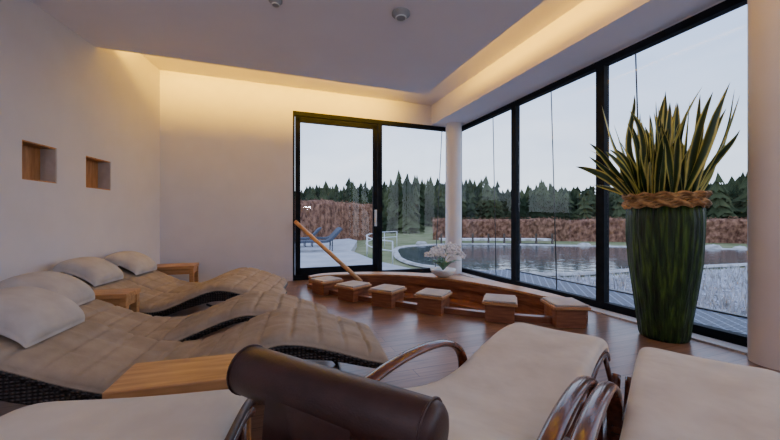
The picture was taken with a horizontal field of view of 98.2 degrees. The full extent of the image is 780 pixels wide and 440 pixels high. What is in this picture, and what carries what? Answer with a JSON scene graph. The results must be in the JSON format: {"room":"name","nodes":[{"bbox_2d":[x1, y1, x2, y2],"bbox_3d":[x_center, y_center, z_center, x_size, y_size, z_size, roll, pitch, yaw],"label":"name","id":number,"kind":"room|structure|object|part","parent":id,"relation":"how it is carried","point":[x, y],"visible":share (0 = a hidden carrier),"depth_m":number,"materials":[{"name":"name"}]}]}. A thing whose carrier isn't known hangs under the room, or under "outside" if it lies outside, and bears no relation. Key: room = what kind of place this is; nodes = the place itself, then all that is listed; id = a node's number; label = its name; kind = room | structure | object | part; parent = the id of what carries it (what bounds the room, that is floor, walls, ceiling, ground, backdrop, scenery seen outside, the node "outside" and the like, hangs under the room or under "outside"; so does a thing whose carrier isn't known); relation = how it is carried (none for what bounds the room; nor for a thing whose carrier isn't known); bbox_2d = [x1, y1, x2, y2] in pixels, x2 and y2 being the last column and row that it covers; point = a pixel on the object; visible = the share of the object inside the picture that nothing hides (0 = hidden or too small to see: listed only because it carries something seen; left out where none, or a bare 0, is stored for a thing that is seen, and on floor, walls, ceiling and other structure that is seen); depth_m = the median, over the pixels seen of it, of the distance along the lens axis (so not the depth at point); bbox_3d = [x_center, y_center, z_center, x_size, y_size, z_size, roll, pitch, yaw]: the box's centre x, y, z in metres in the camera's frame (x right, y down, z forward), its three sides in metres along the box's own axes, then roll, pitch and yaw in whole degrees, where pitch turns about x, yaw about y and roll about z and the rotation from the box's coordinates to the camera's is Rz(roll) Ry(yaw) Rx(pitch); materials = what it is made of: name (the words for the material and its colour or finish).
{"room":"spa","nodes":[
{"label":"spa","id":0,"kind":"room"},
{"bbox_2d":[0,0,159,280],"bbox_3d":[-3.139,-0.650,0.733,0.300,3.700,9.613,0,0,-8],"label":"wall","id":1,"kind":"structure","parent":0,"point":[73,96],"depth_m":3.64,"materials":[{"name":"paint"}]},
{"bbox_2d":[22,140,56,183],"bbox_3d":[-3.441,-0.550,3.238,0.156,0.360,0.384,0,0,-8],"label":"wall niche","id":2,"kind":"object","parent":1,"relation":"in","point":[39,161],"visible":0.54,"depth_m":3.38,"materials":[{"name":"brown wood"}]},
{"bbox_2d":[86,156,110,190],"bbox_3d":[-3.558,-0.550,4.028,0.156,0.360,0.425,0,0,-8],"label":"wall niche","id":3,"kind":"object","parent":1,"relation":"in","point":[98,171],"visible":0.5,"depth_m":4.21,"materials":[{"name":"brown wood"}]},
{"bbox_2d":[160,70,292,281],"bbox_3d":[-2.857,-0.650,5.840,2.250,3.700,0.250,0,0,-20],"label":"wall","id":4,"kind":"structure","parent":0,"point":[226,145],"depth_m":5.72,"materials":[{"name":"paint"}]},
{"bbox_2d":[283,277,292,280],"bbox_3d":[-2.717,1.065,5.750,2.050,0.070,0.015,0,0,-20],"label":"baseboard","id":5,"kind":"structure","parent":4,"relation":"attached to","point":[287,278],"depth_m":6.08,"materials":[{"name":"paint"}]},
{"bbox_2d":[293,111,379,280],"bbox_3d":[-0.995,-0.440,6.444,1.660,3.080,0.090,0,0,-20],"label":"frame","id":6,"kind":"object","parent":4,"relation":"attached to","point":[295,113],"visible":0.7,"depth_m":6.33,"materials":[{"name":"black metal"}]},
{"bbox_2d":[295,116,377,275],"bbox_3d":[-0.992,-0.440,6.434,1.570,2.900,0.050,0,0,-20],"label":"door","id":7,"kind":"structure","parent":4,"relation":"in","point":[298,119],"depth_m":6.40,"materials":[{"name":"black metal"}]},
{"bbox_2d":[30,0,583,104],"bbox_3d":[0.012,-2.320,0.375,8.117,0.560,12.602,0,0,-20],"label":"ceiling","id":8,"kind":"structure","parent":0,"point":[350,47],"depth_m":3.83,"materials":[{"name":"paint"}]},
{"bbox_2d":[269,0,281,7],"bbox_3d":[-1.060,-2.012,3.130,0.120,0.056,0.120,0,0,0],"label":"smoke detector","id":9,"kind":"object","parent":8,"relation":"attached to","point":[275,3],"visible":1,"depth_m":3.12,"materials":[{"name":"grey plastic"}]},
{"bbox_2d":[392,7,409,21],"bbox_3d":[0.108,-2.012,3.330,0.180,0.056,0.180,0,0,0],"label":"smoke detector","id":10,"kind":"object","parent":8,"relation":"attached to","point":[400,14],"depth_m":3.29,"materials":[{"name":"white plastic"}]},
{"bbox_2d":[435,132,441,266],"bbox_3d":[1.094,-0.660,7.542,0.217,3.681,0.018,0,0,-20],"label":"cable","id":11,"kind":"object","parent":8,"relation":"hanging from","point":[441,132],"visible":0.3,"depth_m":7.54,"materials":[{"name":"metal"}]},
{"bbox_2d":[493,119,495,270],"bbox_3d":[2.059,-0.500,6.662,0.017,4.000,0.138,0,0,-20],"label":"cable","id":12,"kind":"object","parent":8,"relation":"hanging from","point":[493,119],"visible":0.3,"depth_m":6.65,"materials":[{"name":"metal"}]},
{"bbox_2d":[551,92,556,288],"bbox_3d":[2.566,-0.500,5.292,0.017,4.001,0.158,0,0,-20],"label":"cable","id":13,"kind":"object","parent":8,"relation":"hanging from","point":[551,92],"visible":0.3,"depth_m":5.29,"materials":[{"name":"metal"}]},
{"bbox_2d":[431,0,722,126],"bbox_3d":[3.241,-2.195,1.564,0.620,0.410,12.002,0,0,-20],"label":"bulkhead","id":14,"kind":"object","parent":8,"relation":"attached to","point":[591,31],"visible":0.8,"depth_m":4.11,"materials":[{"name":"paint"}]},
{"bbox_2d":[635,54,637,135],"bbox_3d":[3.014,-0.500,4.082,0.017,4.000,0.138,0,0,-20],"label":"cable","id":15,"kind":"object","parent":8,"relation":"hanging from","point":[635,54],"visible":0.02,"depth_m":4.11,"materials":[{"name":"metal"}]},
{"bbox_2d":[293,87,444,126],"bbox_3d":[-0.080,-2.240,6.867,3.529,0.520,1.508,0,0,0],"label":"lintel","id":16,"kind":"object","parent":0,"point":[304,100],"depth_m":6.54,"materials":[{"name":"white paint"}]},
{"bbox_2d":[0,272,779,439],"bbox_3d":[0.967,1.100,1.650,9.294,0.001,11.300,0,0,0],"label":"floor","id":17,"kind":"structure","parent":0,"point":[397,330],"depth_m":3.14,"materials":[{"name":"brown wood"}]},
{"bbox_2d":[93,288,140,311],"bbox_3d":[-2.560,0.875,3.060,0.420,0.450,0.270,0,0,-14],"label":"side table","id":18,"kind":"object","parent":17,"relation":"on","point":[123,298],"visible":0.3,"depth_m":3.03,"materials":[{"name":"brown wood"}]},
{"bbox_3d":[-2.366,0.897,3.005,0.056,0.405,0.056,0,0,-14],"label":"leg","id":19,"kind":"part","parent":18,"relation":"part of","materials":[{"name":"brown wood"}]},
{"bbox_3d":[-2.414,0.897,3.199,0.056,0.405,0.056,0,0,-14],"label":"leg","id":20,"kind":"part","parent":18,"relation":"part of","materials":[{"name":"brown wood"}]},
{"bbox_2d":[0,389,256,439],"bbox_3d":[-0.723,0.777,0.287,0.750,0.650,1.893,0,0,-9],"label":"lounger","id":21,"kind":"object","parent":17,"relation":"on","point":[215,414],"visible":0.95,"depth_m":0.99,"materials":[{"name":"beige fabric"}]},
{"bbox_3d":[-0.380,0.638,0.362,0.036,0.271,1.813,0,0,-9],"label":"rail","id":22,"kind":"part","parent":21,"relation":"part of","materials":[{"name":"brown wood"}]},
{"bbox_2d":[0,271,327,341],"bbox_3d":[-1.626,0.746,2.690,2.256,0.728,0.672,0,0,-14],"label":"lounger","id":23,"kind":"object","parent":17,"relation":"on","point":[239,308],"visible":0.52,"depth_m":2.54,"materials":[{"name":"fabric"}]},
{"bbox_2d":[0,271,94,305],"bbox_3d":[-2.512,0.514,2.469,0.429,0.263,0.470,0,0,-14],"label":"pillow","id":24,"kind":"object","parent":23,"relation":"on","point":[73,288],"depth_m":2.44,"materials":[{"name":"fabric"}]},
{"bbox_2d":[79,291,327,340],"bbox_3d":[-1.603,0.734,2.696,2.200,0.359,0.670,0,0,-14],"label":"cushion","id":25,"kind":"object","parent":23,"relation":"on","point":[239,308],"depth_m":2.59,"materials":[{"name":"fabric"}]},
{"bbox_2d":[51,257,286,315],"bbox_3d":[-2.245,0.746,3.615,2.124,0.728,0.672,0,0,-10],"label":"lounger","id":26,"kind":"object","parent":17,"relation":"on","point":[98,273],"visible":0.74,"depth_m":3.39,"materials":[{"name":"fabric"}]},
{"bbox_2d":[51,257,123,286],"bbox_3d":[-3.080,0.514,3.468,0.429,0.263,0.470,0,0,-10],"label":"pillow","id":27,"kind":"object","parent":26,"relation":"on","point":[94,271],"depth_m":3.34,"materials":[{"name":"fabric"}]},
{"bbox_2d":[73,275,286,312],"bbox_3d":[-2.222,0.734,3.620,2.068,0.359,0.670,0,0,-10],"label":"cushion","id":28,"kind":"object","parent":26,"relation":"on","point":[227,287],"depth_m":3.41,"materials":[{"name":"fabric"}]},
{"bbox_2d":[102,353,250,439],"bbox_3d":[-0.880,0.875,1.470,0.500,0.450,0.280,0,0,-16],"label":"side table","id":29,"kind":"object","parent":17,"relation":"on","point":[207,373],"visible":0.32,"depth_m":1.40,"materials":[{"name":"brown wood"}]},
{"bbox_3d":[-0.702,0.897,1.630,0.056,0.405,0.056,0,0,-16],"label":"leg","id":30,"kind":"part","parent":29,"relation":"part of","materials":[{"name":"brown wood"}]},
{"bbox_2d":[156,262,198,281],"bbox_3d":[-3.160,0.880,4.980,0.550,0.440,0.400,0,0,-20],"label":"side table","id":31,"kind":"object","parent":17,"relation":"on","point":[192,269],"visible":0.51,"depth_m":4.88,"materials":[{"name":"brown wood"}]},
{"bbox_3d":[-2.878,0.902,4.907,0.056,0.395,0.056,0,0,-20],"label":"leg","id":32,"kind":"part","parent":31,"relation":"part of","materials":[{"name":"brown wood"}]},
{"bbox_3d":[-2.991,0.902,5.217,0.056,0.395,0.056,0,0,-20],"label":"leg","id":33,"kind":"part","parent":31,"relation":"part of","materials":[{"name":"brown wood"}]},
{"bbox_2d":[0,286,387,404],"bbox_3d":[-1.176,0.746,2.100,2.256,0.728,0.672,0,0,-14],"label":"lounger","id":34,"kind":"object","parent":17,"relation":"on","point":[49,352],"visible":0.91,"depth_m":1.92,"materials":[{"name":"fabric"}]},
{"bbox_2d":[0,286,84,348],"bbox_3d":[-2.062,0.514,1.879,0.429,0.263,0.470,0,0,-14],"label":"pillow","id":35,"kind":"object","parent":34,"relation":"on","point":[30,317],"depth_m":1.81,"materials":[{"name":"fabric"}]},
{"bbox_2d":[103,251,287,292],"bbox_3d":[-2.385,0.746,4.271,2.036,0.728,0.672,0,0,-9],"label":"lounger","id":36,"kind":"object","parent":17,"relation":"on","point":[138,268],"visible":0.56,"depth_m":4.10,"materials":[{"name":"fabric"}]},
{"bbox_2d":[103,251,156,274],"bbox_3d":[-3.179,0.514,4.145,0.429,0.263,0.470,0,0,-9],"label":"pillow","id":37,"kind":"object","parent":36,"relation":"on","point":[129,262],"depth_m":4.01,"materials":[{"name":"fabric"}]},
{"bbox_2d":[117,266,287,292],"bbox_3d":[-2.362,0.734,4.275,1.981,0.359,0.670,0,0,-9],"label":"cushion","id":38,"kind":"object","parent":36,"relation":"on","point":[146,276],"depth_m":4.14,"materials":[{"name":"fabric"}]},
{"bbox_2d":[380,120,445,272],"bbox_3d":[0.609,-0.440,7.037,1.760,3.080,0.090,0,0,-20],"label":"frame","id":39,"kind":"object","parent":17,"relation":"on","point":[382,122],"visible":0.39,"depth_m":6.80,"materials":[{"name":"black metal"}]},
{"bbox_2d":[226,322,620,439],"bbox_3d":[0.437,0.744,1.503,0.806,0.716,1.976,0,0,40],"label":"lounger","id":40,"kind":"object","parent":17,"relation":"on","point":[527,381],"visible":0.96,"depth_m":1.00,"materials":[{"name":"beige fabric"}]},
{"bbox_3d":[0.108,0.832,1.492,0.056,0.531,1.220,0,0,40],"label":"curved arm","id":41,"kind":"part","parent":40,"relation":"part of","materials":[{"name":"brown wood"}]},
{"bbox_3d":[0.583,0.832,1.094,0.056,0.531,1.220,0,0,40],"label":"curved arm","id":42,"kind":"part","parent":40,"relation":"part of","materials":[{"name":"brown wood"}]},
{"bbox_3d":[0.739,0.707,1.358,0.036,0.288,1.799,0,0,40],"label":"rail","id":43,"kind":"part","parent":40,"relation":"part of","materials":[{"name":"brown wood"}]},
{"bbox_2d":[306,272,590,327],"bbox_3d":[0.557,1.169,4.857,4.011,0.622,1.805,0,0,31],"label":"bench","id":44,"kind":"object","parent":17,"relation":"on","point":[426,293],"visible":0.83,"depth_m":4.33,"materials":[{"name":"red wood"}]},
{"bbox_2d":[294,220,362,280],"bbox_3d":[-1.105,0.551,5.810,1.430,1.098,0.119,0,0,26],"label":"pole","id":45,"kind":"object","parent":44,"relation":"on","point":[355,276],"visible":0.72,"depth_m":5.75,"materials":[{"name":"brown wood"}]},
{"bbox_2d":[424,241,465,277],"bbox_3d":[0.872,0.638,5.483,0.687,0.562,0.641,0,0,0],"label":"potted orchid","id":46,"kind":"object","parent":44,"relation":"on","point":[443,271],"visible":1,"depth_m":5.37,"materials":[{"name":"white plant"}]},
{"bbox_2d":[446,122,461,273],"bbox_3d":[1.320,-0.445,7.017,0.330,3.090,0.330,0,0,0],"label":"round column","id":47,"kind":"structure","parent":17,"relation":"on","point":[453,129],"depth_m":6.87,"materials":[{"name":"paint"}]},
{"bbox_2d":[462,102,512,284],"bbox_3d":[1.798,-0.440,6.490,0.090,3.080,1.760,0,0,-20],"label":"frame","id":48,"kind":"object","parent":17,"relation":"on","point":[508,107],"visible":0.36,"depth_m":5.94,"materials":[{"name":"black metal"}]},
{"bbox_2d":[513,60,599,307],"bbox_3d":[2.373,-0.440,4.935,0.090,3.080,1.556,0,0,-20],"label":"frame","id":49,"kind":"object","parent":17,"relation":"on","point":[595,67],"visible":0.59,"depth_m":5.00,"materials":[{"name":"black metal"}]},
{"bbox_2d":[459,272,746,354],"bbox_3d":[3.454,1.093,1.537,0.160,0.015,11.602,0,0,-20],"label":"floor vent","id":50,"kind":"object","parent":17,"relation":"on","point":[730,346],"depth_m":3.15,"materials":[{"name":"silver metal"}]},
{"bbox_2d":[577,83,739,343],"bbox_3d":[2.357,-0.062,3.213,1.077,2.324,1.140,0,0,-19],"label":"potted plant","id":51,"kind":"object","parent":17,"relation":"on","point":[665,203],"visible":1,"depth_m":2.99,"materials":[{"name":"green plant"}]},
{"bbox_2d":[563,347,779,439],"bbox_3d":[1.050,0.749,1.060,0.677,0.706,1.867,0,0,40],"label":"lounger","id":52,"kind":"object","parent":17,"relation":"on","point":[669,395],"visible":1,"depth_m":1.29,"materials":[{"name":"beige fabric"}]},
{"bbox_3d":[0.636,0.832,1.049,0.056,0.531,1.220,0,0,40],"label":"curved arm","id":53,"kind":"part","parent":52,"relation":"part of","materials":[{"name":"brown wood"}]},
{"bbox_3d":[0.869,0.707,1.249,0.036,0.288,1.799,0,0,40],"label":"rail","id":54,"kind":"part","parent":52,"relation":"part of","materials":[{"name":"brown wood"}]},
{"bbox_2d":[600,0,746,346],"bbox_3d":[2.900,-0.440,3.509,0.090,3.080,1.484,0,0,-20],"label":"frame","id":55,"kind":"object","parent":17,"relation":"on","point":[726,6],"visible":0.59,"depth_m":3.99,"materials":[{"name":"black metal"}]},
{"bbox_2d":[747,0,779,370],"bbox_3d":[2.963,-0.445,2.576,0.330,3.090,0.330,0,0,0],"label":"round column","id":56,"kind":"structure","parent":17,"relation":"on","point":[763,16],"depth_m":2.54,"materials":[{"name":"paint"}]},
{"bbox_2d":[430,267,455,277],"bbox_3d":[0.860,0.854,5.480,0.410,0.130,0.410,0,0,0],"label":"bowl","id":57,"kind":"object","parent":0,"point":[443,272],"depth_m":5.36,"materials":[{"name":"white ceramic"}]},
{"bbox_2d":[462,0,724,125],"bbox_3d":[3.649,-2.240,1.715,0.250,0.520,12.002,0,0,-20],"label":"lintel","id":58,"kind":"object","parent":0,"point":[723,0],"visible":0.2,"depth_m":3.98,"materials":[{"name":"paint"}]},
{"label":"outside","id":59,"kind":"structure","parent":0,"visible":0},
{"bbox_2d":[355,225,746,277],"bbox_3d":[25.000,-3.906,61.000,190.000,11.109,150.000,0,0,0],"label":"ground","id":60,"kind":"structure","parent":59,"point":[403,239],"depth_m":21.86,"materials":[{"name":"green plant"}]},
{"bbox_2d":[300,199,371,239],"bbox_3d":[-6.718,0.005,20.812,18.553,3.031,4.020,0,0,-44],"label":"hedge","id":61,"kind":"object","parent":60,"relation":"on","point":[355,220],"visible":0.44,"depth_m":23.17,"materials":[{"name":"brown plant"}]},
{"bbox_2d":[300,239,410,269],"bbox_3d":[-5.579,1.345,12.698,11.696,0.330,14.443,0,0,-20],"label":"stone terrace","id":62,"kind":"object","parent":60,"relation":"on","point":[344,249],"visible":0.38,"depth_m":10.93,"materials":[{"name":"grey stone"}]},
{"bbox_2d":[300,227,321,246],"bbox_3d":[-3.946,0.755,14.892,1.800,0.850,0.640,0,0,-20],"label":"sun lounger","id":63,"kind":"object","parent":62,"relation":"on","point":[317,230],"visible":0.52,"depth_m":14.85,"materials":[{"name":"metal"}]},
{"bbox_2d":[300,228,341,250],"bbox_3d":[-2.746,0.755,12.892,1.800,0.850,0.640,0,0,-20],"label":"sun lounger","id":64,"kind":"object","parent":62,"relation":"on","point":[339,230],"visible":0.69,"depth_m":12.80,"materials":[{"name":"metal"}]},
{"bbox_2d":[305,227,340,246],"bbox_3d":[-3.146,0.755,15.292,1.800,0.850,0.640,0,0,-20],"label":"sun lounger","id":65,"kind":"object","parent":62,"relation":"on","point":[327,237],"visible":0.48,"depth_m":15.21,"materials":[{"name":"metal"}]},
{"bbox_2d":[366,231,396,263],"bbox_3d":[-0.382,1.071,14.794,1.275,0.877,8.993,0,0,2],"label":"railing","id":66,"kind":"object","parent":60,"relation":"on","point":[367,237],"visible":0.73,"depth_m":13.14,"materials":[{"name":"metal"}]},
{"bbox_3d":[-0.384,0.650,14.795,1.271,0.035,8.983,0,0,2],"label":"rail","id":67,"kind":"part","parent":66,"relation":"part of","materials":[{"name":"metal"}]},
{"bbox_3d":[-0.384,0.950,14.795,1.271,0.035,8.983,0,0,2],"label":"rail","id":68,"kind":"part","parent":66,"relation":"part of","materials":[{"name":"metal"}]},
{"bbox_2d":[439,233,553,243],"bbox_3d":[6.729,1.185,21.800,7.009,0.670,1.252,0,0,3],"label":"jetty","id":69,"kind":"object","parent":60,"relation":"on","point":[441,239],"visible":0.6,"depth_m":21.25,"materials":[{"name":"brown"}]},
{"bbox_2d":[300,169,746,233],"bbox_3d":[20.102,-3.289,53.362,110.008,10.865,65.622,0,0,0],"label":"conifer forest","id":70,"kind":"object","parent":60,"relation":"on","point":[407,207],"visible":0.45,"depth_m":40.64,"materials":[{"name":"green plant"}]},
{"bbox_2d":[393,241,746,276],"bbox_3d":[10.702,1.479,14.918,21.172,0.489,11.974,0,0,0],"label":"pond edge stones","id":71,"kind":"object","parent":60,"relation":"on","point":[397,256],"visible":0.44,"depth_m":11.02},
{"bbox_2d":[432,216,746,243],"bbox_3d":[24.550,0.590,19.108,45.267,1.859,5.512,0,0,25],"label":"hedge","id":72,"kind":"object","parent":60,"relation":"on","point":[724,230],"visible":0.62,"depth_m":24.23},
{"bbox_2d":[481,268,746,334],"bbox_3d":[4.331,1.280,2.394,1.160,0.240,11.802,0,0,-20],"label":"walkway","id":73,"kind":"structure","parent":60,"relation":"on","point":[734,322],"depth_m":5.21,"materials":[{"name":"wood"}]},
{"bbox_2d":[562,268,746,315],"bbox_3d":[10.988,1.495,5.086,16.025,0.001,15.028,0,0,0],"label":"bank","id":74,"kind":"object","parent":60,"relation":"on","point":[592,278],"visible":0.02,"depth_m":7.49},
{"bbox_2d":[547,262,746,315],"bbox_3d":[9.588,1.350,4.530,10.207,0.300,11.341,0,0,-20],"label":"reeds","id":75,"kind":"object","parent":74,"relation":"on","point":[708,297],"visible":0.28,"depth_m":7.32,"materials":[{"name":"grey plant"}]},
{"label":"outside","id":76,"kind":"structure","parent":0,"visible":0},
{"bbox_2d":[398,244,746,271],"bbox_3d":[10.128,1.460,14.835,19.744,0.001,11.529,0,0,0],"label":"pond water","id":77,"kind":"structure","parent":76,"point":[533,258],"depth_m":13.52,"materials":[{"name":"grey liquid"}]}
]}

